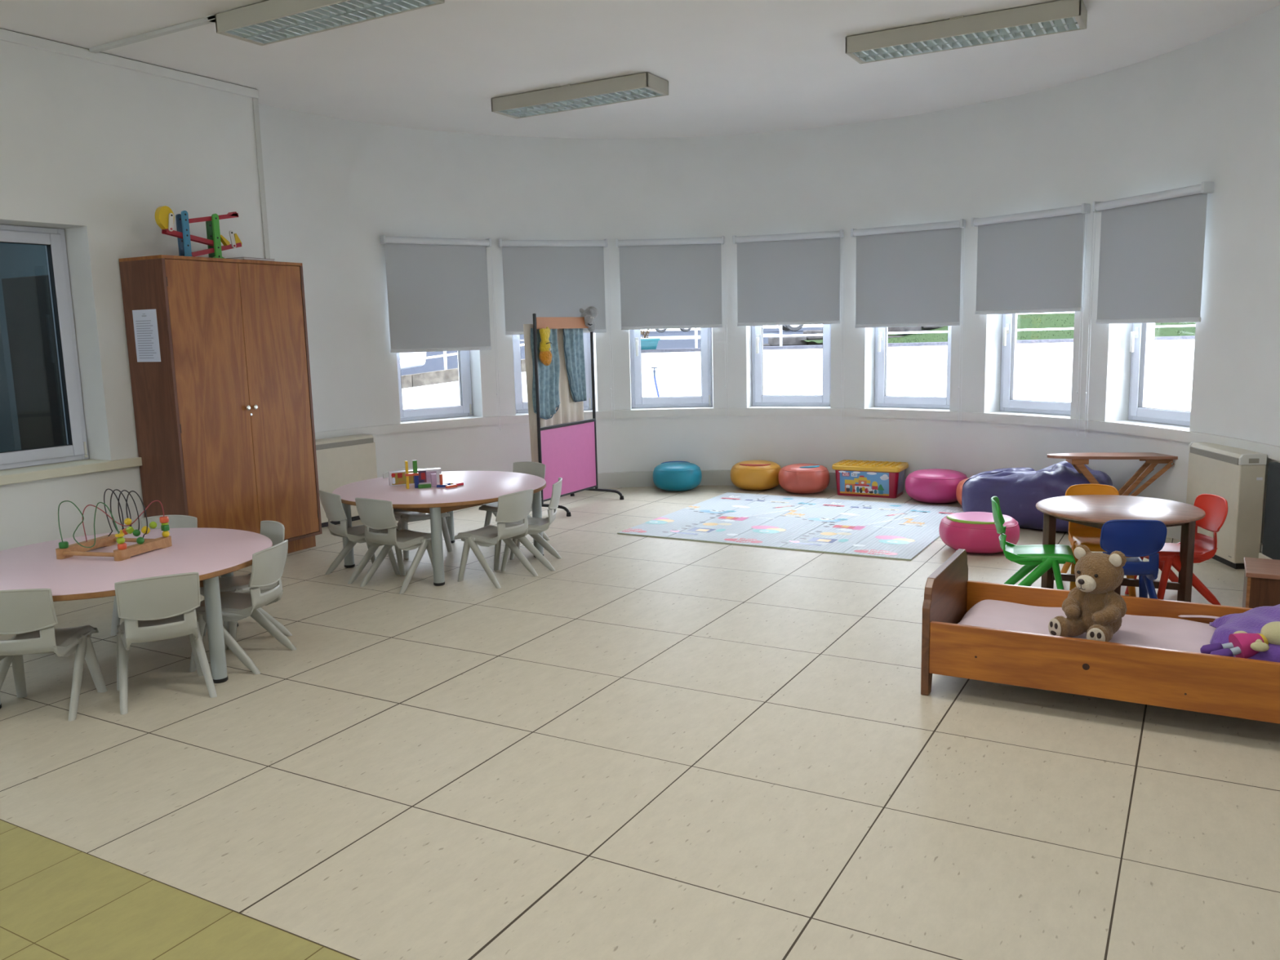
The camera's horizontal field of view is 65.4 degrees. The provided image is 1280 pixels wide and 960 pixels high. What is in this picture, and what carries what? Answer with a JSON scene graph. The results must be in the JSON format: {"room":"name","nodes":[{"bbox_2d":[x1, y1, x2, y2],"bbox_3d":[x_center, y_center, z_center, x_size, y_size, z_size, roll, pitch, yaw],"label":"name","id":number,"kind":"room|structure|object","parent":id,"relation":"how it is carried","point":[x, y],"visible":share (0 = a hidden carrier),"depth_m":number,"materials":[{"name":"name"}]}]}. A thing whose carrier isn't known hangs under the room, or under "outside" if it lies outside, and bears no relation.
{"room":"children's room","nodes":[
{"label":"children's room","id":0,"kind":"room"},
{"bbox_2d":[1,275,66,449],"bbox_3d":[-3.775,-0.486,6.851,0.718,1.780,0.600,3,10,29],"label":"window pane","id":1,"kind":"object","parent":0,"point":[27,300],"visible":0.06,"depth_m":6.58,"materials":[{"name":"black glass"}]},
{"bbox_2d":[0,40,264,551],"bbox_3d":[-4.795,-0.447,3.019,0.750,2.894,9.000,3,10,29],"label":"wall","id":2,"kind":"structure","parent":0,"point":[90,150],"depth_m":5.51,"materials":[{"name":"paint"}]},
{"bbox_2d":[0,224,88,470],"bbox_3d":[-3.493,-0.657,5.013,0.088,1.274,1.321,3,10,29],"label":"window","id":3,"kind":"structure","parent":2,"relation":"in","point":[76,448],"depth_m":5.48,"materials":[{"name":"white plastic"}]},
{"bbox_2d":[0,457,142,485],"bbox_3d":[-3.338,0.001,5.065,0.235,0.049,2.980,3,10,29],"label":"trim","id":4,"kind":"structure","parent":2,"relation":"attached to","point":[18,475],"depth_m":5.34,"materials":[{"name":"beige"}]},
{"bbox_2d":[0,28,258,98],"bbox_3d":[-4.555,-1.810,2.513,0.020,0.052,8.750,3,10,29],"label":"trim","id":5,"kind":"structure","parent":2,"relation":"attached to","point":[12,37],"depth_m":5.48,"materials":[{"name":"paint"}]},
{"bbox_2d":[88,13,216,53],"bbox_3d":[-2.458,-2.275,5.118,1.020,0.020,0.140,3,10,29],"label":"trim","id":6,"kind":"structure","parent":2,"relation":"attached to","point":[211,19],"depth_m":5.05,"materials":[{"name":"grey plastic"}]},
{"bbox_2d":[252,97,270,258],"bbox_3d":[-2.388,-1.071,6.463,0.012,2.686,0.037,3,10,29],"label":"trim","id":7,"kind":"structure","parent":2,"relation":"attached to","point":[255,101],"depth_m":6.33,"materials":[{"name":"grey plastic"}]},
{"bbox_2d":[0,485,1279,959],"bbox_3d":[-1.073,1.030,2.992,6.713,0.200,12.787,3,10,29],"label":"floor","id":8,"kind":"structure","parent":0,"point":[635,748],"depth_m":2.98,"materials":[{"name":"tile"}]},
{"bbox_2d":[0,588,106,720],"bbox_3d":[-2.219,0.602,3.665,0.329,0.501,0.374,-3,9,-7],"label":"child chair","id":9,"kind":"object","parent":8,"relation":"on","point":[28,614],"visible":1,"depth_m":3.55,"materials":[{"name":"grey plastic"}]},
{"bbox_2d":[0,528,272,708],"bbox_3d":[-2.172,0.546,4.165,1.232,0.460,1.232,-4,9,-19],"label":"round table","id":10,"kind":"object","parent":8,"relation":"on","point":[211,553],"visible":0.57,"depth_m":3.96,"materials":[{"name":"pink laminate"}]},
{"bbox_2d":[55,488,172,560],"bbox_3d":[-2.223,0.177,4.202,0.327,0.260,0.310,1,9,14],"label":"bead maze","id":11,"kind":"object","parent":10,"relation":"on","point":[64,550],"visible":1,"depth_m":4.21,"materials":[{"name":"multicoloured wood"}]},
{"bbox_2d":[110,515,197,635],"bbox_3d":[-2.289,0.445,4.721,0.329,0.501,0.374,-1,9,3],"label":"child chair","id":12,"kind":"object","parent":8,"relation":"on","point":[175,521],"visible":0.13,"depth_m":4.85,"materials":[{"name":"grey plastic"}]},
{"bbox_2d":[114,572,217,715],"bbox_3d":[-1.826,0.574,3.791,0.329,0.501,0.374,-6,10,-29],"label":"child chair","id":13,"kind":"object","parent":8,"relation":"on","point":[162,607],"visible":1,"depth_m":3.65,"materials":[{"name":"grey plastic"}]},
{"bbox_2d":[118,254,322,553],"bbox_3d":[-2.465,-0.398,5.989,0.396,1.800,0.970,3,10,29],"label":"tall cabinet","id":14,"kind":"object","parent":8,"relation":"on","point":[225,433],"visible":0.84,"depth_m":5.76,"materials":[{"name":"brown wood"}]},
{"bbox_2d":[132,309,160,361],"bbox_3d":[-2.729,-0.797,5.507,0.208,0.286,0.004,3,10,29],"label":"paper sheet","id":15,"kind":"object","parent":14,"relation":"attached to","point":[144,321],"visible":1,"depth_m":5.50,"materials":[{"name":"white paper"}]},
{"bbox_2d":[155,205,241,258],"bbox_3d":[-2.525,-1.413,5.720,0.085,0.288,0.535,3,10,29],"label":"toy","id":16,"kind":"object","parent":14,"relation":"on","point":[164,215],"visible":0.94,"depth_m":5.67,"materials":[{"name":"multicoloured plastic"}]},
{"bbox_2d":[226,257,274,261],"bbox_3d":[-2.341,-1.315,5.960,0.180,0.014,0.240,3,9,25],"label":"closed book","id":17,"kind":"object","parent":14,"relation":"on","point":[237,258],"visible":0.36,"depth_m":5.88,"materials":[{"name":"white paper"}]},
{"bbox_2d":[188,539,297,674],"bbox_3d":[-1.669,0.513,4.167,0.374,0.501,0.329,0,9,9],"label":"child chair","id":18,"kind":"object","parent":8,"relation":"on","point":[268,564],"visible":0.84,"depth_m":4.07,"materials":[{"name":"grey plastic"}]},
{"bbox_2d":[200,520,292,650],"bbox_3d":[-1.806,0.462,4.528,0.374,0.501,0.329,-9,11,-40],"label":"child chair","id":19,"kind":"object","parent":8,"relation":"on","point":[274,531],"visible":0.38,"depth_m":4.51,"materials":[{"name":"grey plastic"}]},
{"bbox_2d":[315,433,377,527],"bbox_3d":[-2.217,0.009,7.213,0.135,0.619,0.706,5,10,35],"label":"heater","id":20,"kind":"object","parent":8,"relation":"on","point":[343,460],"visible":0.48,"depth_m":7.21,"materials":[{"name":"beige metal"}]},
{"bbox_2d":[315,437,373,449],"bbox_3d":[-2.173,-0.252,7.136,0.009,0.036,0.660,5,10,35],"label":"grille","id":21,"kind":"object","parent":20,"relation":"attached to","point":[344,443],"depth_m":7.20,"materials":[{"name":"beige"}]},
{"bbox_2d":[318,489,399,584],"bbox_3d":[-1.592,0.290,5.636,0.374,0.501,0.329,-9,11,-39],"label":"child chair","id":22,"kind":"object","parent":8,"relation":"on","point":[331,503],"visible":0.7,"depth_m":5.53,"materials":[{"name":"grey plastic"}]},
{"bbox_2d":[355,497,432,594],"bbox_3d":[-1.310,0.320,5.394,0.329,0.501,0.374,4,10,33],"label":"child chair","id":23,"kind":"object","parent":8,"relation":"on","point":[373,513],"visible":0.94,"depth_m":5.29,"materials":[{"name":"grey plastic"}]},
{"bbox_2d":[382,468,453,559],"bbox_3d":[-1.397,0.198,6.215,0.329,0.501,0.374,-8,11,-36],"label":"child chair","id":24,"kind":"object","parent":8,"relation":"on","point":[403,517],"visible":0.4,"depth_m":6.12,"materials":[{"name":"grey plastic"}]},
{"bbox_2d":[332,471,546,586],"bbox_3d":[-1.166,0.260,5.904,1.232,0.460,1.232,5,11,37],"label":"round table","id":25,"kind":"object","parent":8,"relation":"on","point":[479,487],"visible":0.77,"depth_m":5.68,"materials":[{"name":"pink laminate"}]},
{"bbox_2d":[388,467,441,486],"bbox_3d":[-1.344,-0.019,5.960,0.306,0.082,0.053,-5,9,-21],"label":"box","id":26,"kind":"object","parent":25,"relation":"on","point":[395,477],"visible":0.88,"depth_m":5.93,"materials":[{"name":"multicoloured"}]},
{"bbox_2d":[391,471,436,484],"bbox_3d":[-1.344,-0.015,5.934,0.166,0.070,0.206,3,10,29],"label":"print","id":27,"kind":"object","parent":26,"relation":"attached to","point":[398,477],"depth_m":5.93,"materials":[{"name":"multicoloured"}]},
{"bbox_2d":[431,473,436,487],"bbox_3d":[-1.203,0.002,5.813,0.031,0.077,0.014,-5,9,-21],"label":"block","id":28,"kind":"object","parent":25,"relation":"on","point":[433,476],"visible":1,"depth_m":5.81,"materials":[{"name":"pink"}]},
{"bbox_2d":[453,488,537,588],"bbox_3d":[-0.785,0.296,5.462,0.374,0.501,0.329,4,10,34],"label":"child chair","id":29,"kind":"object","parent":8,"relation":"on","point":[514,507],"visible":1,"depth_m":5.38,"materials":[{"name":"grey plastic"}]},
{"bbox_2d":[478,461,550,548],"bbox_3d":[-0.808,0.152,6.422,0.329,0.501,0.374,5,10,35],"label":"child chair","id":30,"kind":"object","parent":8,"relation":"on","point":[536,468],"visible":0.35,"depth_m":6.46,"materials":[{"name":"grey plastic"}]},
{"bbox_2d":[500,477,562,571],"bbox_3d":[-0.629,0.246,5.771,0.374,0.501,0.329,-1,9,3],"label":"child chair","id":31,"kind":"object","parent":8,"relation":"on","point":[536,526],"visible":0.77,"depth_m":5.66,"materials":[{"name":"grey plastic"}]},
{"bbox_2d":[523,313,623,516],"bbox_3d":[-0.572,-0.527,7.623,0.508,1.475,0.863,3,10,29],"label":"screen","id":32,"kind":"object","parent":8,"relation":"on","point":[561,437],"visible":0.88,"depth_m":7.61,"materials":[{"name":"pink fabric"}]},
{"bbox_2d":[538,326,551,365],"bbox_3d":[-0.695,-0.978,7.285,0.108,0.284,0.093,-8,11,-37],"label":"puppet","id":33,"kind":"object","parent":32,"relation":"hanging from","point":[545,355],"visible":1,"depth_m":7.25,"materials":[{"name":"yellow fabric"}]},
{"bbox_2d":[530,328,559,417],"bbox_3d":[-0.699,-0.792,7.406,0.035,0.670,0.352,3,10,29],"label":"curtain","id":34,"kind":"object","parent":32,"relation":"hanging from","point":[544,380],"depth_m":7.40,"materials":[{"name":"blue fabric"}]},
{"bbox_2d":[523,324,584,462],"bbox_3d":[-0.638,-0.584,7.592,0.047,1.200,0.761,3,10,29],"label":"curtain","id":35,"kind":"object","parent":32,"relation":"hanging from","point":[561,383],"depth_m":7.55,"materials":[{"name":"beige fabric"}]},
{"bbox_2d":[563,328,586,401],"bbox_3d":[-0.507,-0.895,7.728,0.031,0.571,0.282,3,10,29],"label":"curtain","id":36,"kind":"object","parent":32,"relation":"hanging from","point":[574,367],"depth_m":7.72,"materials":[{"name":"blue fabric"}]},
{"bbox_2d":[579,306,598,332],"bbox_3d":[-0.395,-1.264,7.834,0.133,0.198,0.197,3,10,29],"label":"puppet","id":37,"kind":"object","parent":32,"relation":"on","point":[590,313],"visible":0.98,"depth_m":7.78,"materials":[{"name":"grey fabric"}]},
{"bbox_2d":[653,461,702,491],"bbox_3d":[0.308,-0.030,8.371,0.417,0.227,0.414,3,10,29],"label":"floor cushion","id":38,"kind":"object","parent":8,"relation":"on","point":[673,476],"visible":1,"depth_m":8.21,"materials":[{"name":"teal leather"}]},
{"bbox_2d":[730,460,781,490],"bbox_3d":[0.973,-0.041,8.318,0.427,0.232,0.427,3,10,29],"label":"floor cushion","id":39,"kind":"object","parent":8,"relation":"on","point":[754,475],"visible":0.98,"depth_m":8.15,"materials":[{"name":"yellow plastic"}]},
{"bbox_2d":[617,492,963,560],"bbox_3d":[1.129,0.279,6.907,1.945,0.011,1.766,3,10,29],"label":"play mat","id":40,"kind":"object","parent":8,"relation":"on","point":[872,529],"visible":1,"depth_m":6.73,"materials":[{"name":"fabric"}]},
{"bbox_2d":[777,463,829,493],"bbox_3d":[1.333,-0.014,8.081,0.414,0.232,0.411,3,10,29],"label":"floor cushion","id":41,"kind":"object","parent":8,"relation":"on","point":[799,478],"visible":1,"depth_m":7.93,"materials":[{"name":"leather"}]},
{"bbox_2d":[831,459,908,497],"bbox_3d":[1.828,-0.012,7.912,0.544,0.254,0.312,3,10,28],"label":"toy box","id":42,"kind":"object","parent":8,"relation":"on","point":[867,478],"visible":1,"depth_m":7.80,"materials":[{"name":"multicoloured"}]},
{"bbox_2d":[835,470,902,497],"bbox_3d":[1.828,0.007,7.915,0.504,0.215,0.272,3,10,28],"label":"tub","id":43,"kind":"object","parent":42,"relation":"in","point":[867,483],"depth_m":7.79,"materials":[{"name":"plastic"}]},
{"bbox_2d":[905,468,967,503],"bbox_3d":[2.245,0.045,7.522,0.467,0.237,0.468,3,10,29],"label":"floor cushion","id":44,"kind":"object","parent":8,"relation":"on","point":[935,486],"visible":0.88,"depth_m":7.35,"materials":[{"name":"pink leather"}]},
{"bbox_2d":[955,478,968,505],"bbox_3d":[2.464,0.098,7.150,0.373,0.232,0.374,3,10,29],"label":"floor cushion","id":45,"kind":"object","parent":8,"relation":"on","point":[959,488],"visible":0.1,"depth_m":7.13,"materials":[{"name":"orange leather"}]},
{"bbox_2d":[938,511,1019,553],"bbox_3d":[2.002,0.312,5.888,0.454,0.207,0.458,3,10,29],"label":"floor cushion","id":46,"kind":"object","parent":8,"relation":"on","point":[975,532],"visible":0.87,"depth_m":5.73,"materials":[{"name":"plastic"}]},
{"bbox_2d":[991,496,1075,589],"bbox_3d":[1.864,0.339,4.748,0.374,0.501,0.306,2,9,20],"label":"child chair","id":47,"kind":"object","parent":8,"relation":"on","point":[1041,557],"visible":0.97,"depth_m":4.67,"materials":[{"name":"green plastic"}]},
{"bbox_2d":[961,460,1112,532],"bbox_3d":[2.617,0.077,6.587,0.882,0.434,0.605,7,12,43],"label":"beanbag","id":48,"kind":"object","parent":8,"relation":"on","point":[1018,491],"visible":0.62,"depth_m":6.39,"materials":[{"name":"purple fabric"}]},
{"bbox_2d":[1060,484,1136,596],"bbox_3d":[2.282,0.295,4.970,0.306,0.501,0.374,0,9,12],"label":"child chair","id":49,"kind":"object","parent":8,"relation":"on","point":[1078,534],"visible":0.48,"depth_m":5.08,"materials":[{"name":"orange plastic"}]},
{"bbox_2d":[920,548,1279,724],"bbox_3d":[1.719,0.549,3.574,1.242,0.440,0.665,3,10,29],"label":"bed","id":50,"kind":"object","parent":8,"relation":"on","point":[1244,688],"visible":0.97,"depth_m":3.39,"materials":[{"name":"brown wood"}]},
{"bbox_2d":[958,599,1218,653],"bbox_3d":[1.723,0.595,3.580,1.157,0.131,0.609,3,10,29],"label":"mattress","id":51,"kind":"object","parent":50,"relation":"on","point":[1165,633],"visible":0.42,"depth_m":3.67,"materials":[{"name":"pink fabric"}]},
{"bbox_2d":[1048,544,1127,641],"bbox_3d":[1.589,0.402,3.495,0.236,0.324,0.212,-8,11,-36],"label":"teddy bear","id":52,"kind":"object","parent":51,"relation":"on","point":[1093,607],"visible":0.92,"depth_m":3.46},
{"bbox_2d":[1208,604,1279,662],"bbox_3d":[2.089,0.503,3.316,0.330,0.144,0.460,2,9,21],"label":"cushion","id":53,"kind":"object","parent":51,"relation":"on","point":[1252,620],"visible":0.58,"depth_m":3.34,"materials":[{"name":"purple fabric"}]},
{"bbox_2d":[1200,621,1279,658],"bbox_3d":[1.950,0.516,3.184,0.270,0.128,0.154,-1,9,5],"label":"doll","id":54,"kind":"object","parent":53,"relation":"on","point":[1242,644],"visible":0.94,"depth_m":3.16,"materials":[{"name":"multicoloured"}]},
{"bbox_2d":[1047,452,1177,496],"bbox_3d":[2.973,0.089,6.229,0.825,0.501,0.200,0,9,10],"label":"ironing board","id":55,"kind":"object","parent":8,"relation":"on","point":[1077,460],"visible":0.62,"depth_m":6.16,"materials":[{"name":"brown wood"}]},
{"bbox_2d":[1035,494,1205,602],"bbox_3d":[2.253,0.354,4.718,0.720,0.460,0.720,3,10,29],"label":"round table","id":56,"kind":"object","parent":8,"relation":"on","point":[1090,510],"visible":0.71,"depth_m":4.61,"materials":[{"name":"brown wood"}]},
{"bbox_2d":[1099,519,1167,599],"bbox_3d":[2.125,0.386,4.390,0.306,0.501,0.374,0,9,12],"label":"child chair","id":57,"kind":"object","parent":8,"relation":"on","point":[1135,539],"visible":0.65,"depth_m":4.22,"materials":[{"name":"blue plastic"}]},
{"bbox_2d":[1124,493,1227,604],"bbox_3d":[2.542,0.326,4.719,0.374,0.501,0.306,-2,9,-1],"label":"child chair","id":58,"kind":"object","parent":8,"relation":"on","point":[1215,507],"visible":0.61,"depth_m":4.64,"materials":[{"name":"red plastic"}]},
{"bbox_2d":[1186,441,1266,568],"bbox_3d":[3.228,0.128,5.523,0.135,0.619,0.586,-1,9,5],"label":"heater","id":59,"kind":"object","parent":8,"relation":"on","point":[1236,475],"visible":0.86,"depth_m":5.30,"materials":[{"name":"beige metal"}]},
{"bbox_2d":[1189,446,1239,465],"bbox_3d":[3.159,-0.136,5.490,0.009,0.036,0.540,-1,9,5],"label":"grille","id":60,"kind":"object","parent":59,"relation":"attached to","point":[1220,456],"depth_m":5.47,"materials":[{"name":"beige"}]},
{"bbox_2d":[1242,557,1279,608],"bbox_3d":[2.707,0.514,4.121,0.366,0.300,0.306,3,10,29],"label":"wooden chest","id":61,"kind":"object","parent":8,"relation":"on","point":[1261,586],"visible":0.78,"depth_m":4.06,"materials":[{"name":"brown wood"}]},
{"bbox_2d":[1258,462,1279,559],"bbox_3d":[3.172,0.235,4.888,0.059,0.600,0.450,0,9,11],"label":"panel","id":62,"kind":"object","parent":8,"relation":"on","point":[1271,538],"visible":0.68,"depth_m":4.99,"materials":[{"name":"black plastic"}]},
{"bbox_2d":[0,0,1279,138],"bbox_3d":[-1.144,-2.030,2.540,7.313,0.200,12.807,3,10,29],"label":"ceiling","id":63,"kind":"structure","parent":0,"point":[730,67],"depth_m":5.70,"materials":[{"name":"paint"}]},
{"bbox_2d":[214,0,444,45],"bbox_3d":[-1.461,-2.190,4.627,1.195,0.090,0.282,3,10,29],"label":"ceiling light","id":64,"kind":"object","parent":63,"relation":"attached to","point":[268,22],"visible":1,"depth_m":4.65,"materials":[{"name":"beige metal"}]},
{"bbox_2d":[491,72,668,119],"bbox_3d":[-0.406,-2.495,6.485,1.195,0.090,0.287,3,10,29],"label":"ceiling light","id":65,"kind":"object","parent":63,"relation":"attached to","point":[642,86],"visible":1,"depth_m":6.39,"materials":[{"name":"beige metal"}]},
{"bbox_2d":[845,0,1087,63],"bbox_3d":[1.703,-2.364,5.265,1.185,0.090,0.282,3,10,29],"label":"ceiling light","id":66,"kind":"object","parent":63,"relation":"attached to","point":[1063,15],"visible":1,"depth_m":5.19,"materials":[{"name":"beige metal"}]},
{"bbox_2d":[257,4,1279,543],"bbox_3d":[1.009,-1.155,6.772,6.926,2.894,3.584,3,10,29],"label":"wall","id":67,"kind":"structure","parent":0,"point":[1208,108],"depth_m":7.44,"materials":[{"name":"paint"}]},
{"bbox_2d":[396,350,472,421],"bbox_3d":[-1.708,-1.158,8.014,0.700,1.333,0.088,-7,10,-35],"label":"window","id":68,"kind":"structure","parent":67,"relation":"in","point":[465,409],"depth_m":8.17,"materials":[{"name":"white plastic"}]},
{"bbox_2d":[380,234,501,430],"bbox_3d":[-1.538,-1.120,7.808,0.911,1.532,0.076,-7,10,-34],"label":"roller blind","id":69,"kind":"object","parent":67,"relation":"attached to","point":[437,288],"visible":1,"depth_m":7.75,"materials":[{"name":"grey fabric"}]},
{"bbox_2d":[512,333,592,413],"bbox_3d":[-0.771,-1.249,8.466,0.700,1.333,0.088,-4,9,-17],"label":"window","id":70,"kind":"structure","parent":67,"relation":"in","point":[521,406],"depth_m":8.45,"materials":[{"name":"white plastic"}]},
{"bbox_2d":[497,238,614,422],"bbox_3d":[-0.675,-1.203,8.218,0.911,1.532,0.076,-4,9,-16],"label":"roller blind","id":71,"kind":"object","parent":67,"relation":"attached to","point":[541,277],"visible":0.98,"depth_m":8.15,"materials":[{"name":"grey fabric"}]},
{"bbox_2d":[630,328,711,408],"bbox_3d":[0.263,-1.293,8.585,0.700,1.333,0.126,-1,9,1],"label":"window","id":72,"kind":"structure","parent":67,"relation":"in","point":[705,399],"depth_m":8.64,"materials":[{"name":"white plastic"}]},
{"bbox_2d":[615,235,728,421],"bbox_3d":[0.275,-1.244,8.340,0.911,1.532,0.076,-1,9,2],"label":"roller blind","id":73,"kind":"object","parent":72,"relation":"attached to","point":[666,283],"visible":1,"depth_m":8.30,"materials":[{"name":"grey fabric"}]},
{"bbox_2d":[751,324,831,406],"bbox_3d":[1.284,-1.290,8.397,0.700,1.333,0.126,2,9,19],"label":"window","id":74,"kind":"structure","parent":67,"relation":"in","point":[758,398],"depth_m":8.48,"materials":[{"name":"white plastic"}]},
{"bbox_2d":[732,229,844,422],"bbox_3d":[1.217,-1.241,8.160,0.911,1.532,0.076,2,9,20],"label":"roller blind","id":75,"kind":"object","parent":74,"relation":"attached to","point":[784,278],"visible":1,"depth_m":8.11,"materials":[{"name":"grey fabric"}]},
{"bbox_2d":[315,407,1279,461],"bbox_3d":[0.971,-0.332,6.790,6.203,0.066,3.103,3,10,29],"label":"trim","id":76,"kind":"structure","parent":67,"relation":"attached to","point":[1273,451],"depth_m":7.67,"materials":[{"name":"white paint"}]},
{"bbox_2d":[850,218,965,426],"bbox_3d":[2.056,-1.192,7.698,0.911,1.532,0.076,5,11,38],"label":"roller blind","id":77,"kind":"object","parent":67,"relation":"attached to","point":[910,275],"visible":1,"depth_m":7.64,"materials":[{"name":"grey fabric"}]},
{"bbox_2d":[874,325,951,408],"bbox_3d":[2.195,-1.238,7.901,0.700,1.333,0.126,5,11,37],"label":"window","id":78,"kind":"structure","parent":67,"relation":"in","point":[881,399],"depth_m":8.07,"materials":[{"name":"white plastic"}]},
{"bbox_2d":[594,470,1262,552],"bbox_3d":[0.999,0.239,6.900,6.203,0.100,3.049,3,10,29],"label":"baseboard","id":79,"kind":"structure","parent":67,"relation":"attached to","point":[1175,532],"depth_m":8.56,"materials":[{"name":"grey plastic"}]},
{"bbox_2d":[970,203,1090,435],"bbox_3d":[2.707,-1.103,6.999,0.076,1.532,0.911,-7,10,-33],"label":"roller blind","id":80,"kind":"object","parent":67,"relation":"attached to","point":[1030,262],"visible":1,"depth_m":6.92,"materials":[{"name":"grey fabric"}]},
{"bbox_2d":[1000,313,1071,415],"bbox_3d":[2.904,-1.142,7.149,0.126,1.333,0.700,-7,10,-33],"label":"window","id":81,"kind":"structure","parent":67,"relation":"in","point":[1007,402],"depth_m":7.39,"materials":[{"name":"white plastic"}]},
{"bbox_2d":[1084,181,1213,436],"bbox_3d":[3.100,-0.985,6.149,0.076,1.532,0.903,-4,9,-15],"label":"roller blind","id":82,"kind":"object","parent":67,"relation":"attached to","point":[1152,247],"visible":1,"depth_m":6.05,"materials":[{"name":"grey fabric"}]},
{"bbox_2d":[1128,323,1190,426],"bbox_3d":[3.340,-1.012,6.215,0.126,1.333,0.700,-4,9,-15],"label":"window","id":83,"kind":"structure","parent":67,"relation":"in","point":[1137,411],"depth_m":6.50,"materials":[{"name":"white plastic"}]},
{"label":"outside","id":84,"kind":"structure","parent":0,"visible":0},
{"bbox_2d":[804,312,1195,342],"bbox_3d":[8.546,-2.295,13.642,12.000,0.626,7.000,-1,9,0],"label":"lawn","id":85,"kind":"structure","parent":84,"point":[1024,321],"depth_m":13.34,"materials":[{"name":"green plant"}]},
{"bbox_2d":[763,325,944,346],"bbox_3d":[3.710,-2.481,16.074,5.405,1.014,0.500,-1,9,0],"label":"stone wall","id":86,"kind":"structure","parent":85,"relation":"on","point":[791,340],"depth_m":15.86,"materials":[{"name":"grey stone"}]},
{"bbox_2d":[811,313,1193,342],"bbox_3d":[6.049,-2.133,13.199,6.808,0.557,6.029,-1,9,0],"label":"grass blades","id":87,"kind":"object","parent":85,"relation":"on","point":[1056,313],"visible":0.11,"depth_m":13.27,"materials":[{"name":"plant"}]},
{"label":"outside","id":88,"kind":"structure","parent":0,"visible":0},
{"bbox_2d":[0,242,48,452],"bbox_3d":[-4.595,-0.949,5.963,2.710,3.000,6.000,3,10,29],"label":"wall","id":89,"kind":"structure","parent":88,"point":[16,260],"depth_m":7.87,"materials":[{"name":"blue paint"}]},
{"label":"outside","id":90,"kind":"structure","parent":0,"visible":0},
{"label":"courtyard","id":91,"kind":"object","parent":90,"visible":0},
{"bbox_2d":[401,339,1195,411],"bbox_3d":[1.482,-0.746,10.132,15.000,1.162,0.250,-1,9,0],"label":"wall","id":92,"kind":"structure","parent":91,"relation":"on","point":[1043,371],"depth_m":9.96,"materials":[{"name":"white paint"}]},
{"bbox_2d":[400,359,525,388],"bbox_3d":[-3.027,-0.913,10.126,5.992,0.784,0.280,-1,9,0],"label":"stone kerb","id":93,"kind":"object","parent":92,"relation":"on","point":[450,375],"visible":0.13,"depth_m":9.97,"materials":[{"name":"grey stone"}]},
{"bbox_2d":[400,343,524,369],"bbox_3d":[-2.981,-1.229,10.078,5.702,1.065,0.032,-1,9,0],"label":"metal railing","id":94,"kind":"object","parent":93,"relation":"on","point":[444,355],"visible":0.02,"depth_m":10.07,"materials":[{"name":"white metal"}]},
{"bbox_2d":[651,367,659,396],"bbox_3d":[0.175,-0.619,9.984,0.100,1.020,0.070,-1,9,0],"label":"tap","id":95,"kind":"object","parent":92,"relation":"attached to","point":[654,370],"visible":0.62,"depth_m":9.91,"materials":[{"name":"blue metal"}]},
{"bbox_2d":[640,335,1195,352],"bbox_3d":[4.462,-1.409,10.044,9.010,0.030,0.310,-1,9,0],"label":"coping","id":96,"kind":"object","parent":92,"relation":"on","point":[1185,337],"visible":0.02,"depth_m":9.89,"materials":[{"name":"concrete"}]},
{"bbox_2d":[640,328,659,349],"bbox_3d":[-0.066,-1.440,10.017,0.527,0.262,0.193,-1,9,0],"label":"planter","id":97,"kind":"object","parent":96,"relation":"on","point":[646,344],"visible":0.15,"depth_m":9.96,"materials":[{"name":"teal plastic"}]},
{"bbox_2d":[640,311,1195,348],"bbox_3d":[4.461,-1.647,9.983,9.000,0.458,0.028,-1,9,0],"label":"metal railing","id":98,"kind":"object","parent":96,"relation":"on","point":[780,335],"visible":0.02,"depth_m":9.99,"materials":[{"name":"white metal"}]},
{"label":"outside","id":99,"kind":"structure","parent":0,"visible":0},
{"bbox_2d":[520,333,782,341],"bbox_3d":[-13.095,-3.679,27.966,34.000,0.020,2.500,-1,9,0],"label":"pavement","id":100,"kind":"structure","parent":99,"point":[763,334],"depth_m":27.85,"materials":[{"name":"grey concrete"}]},
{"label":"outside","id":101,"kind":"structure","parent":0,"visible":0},
{"bbox_2d":[400,326,822,375],"bbox_3d":[-0.133,-5.397,47.526,89.218,3.252,94.850,3,10,29],"label":"road","id":102,"kind":"structure","parent":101,"point":[435,364],"depth_m":20.11,"materials":[{"name":"grey asphalt"}]},
{"bbox_2d":[400,351,426,369],"bbox_3d":[-5.061,-1.881,13.350,4.083,1.419,1.760,-1,9,0],"label":"parked car","id":103,"kind":"object","parent":102,"relation":"on","point":[403,356],"visible":0.02,"depth_m":13.28,"materials":[{"name":"white paint"}]},
{"bbox_2d":[778,324,803,331],"bbox_3d":[6.373,-5.764,33.539,4.083,1.419,1.760,-1,9,0],"label":"parked car","id":104,"kind":"object","parent":102,"relation":"on","point":[784,327],"visible":0.13,"depth_m":32.78,"materials":[{"name":"white paint"}]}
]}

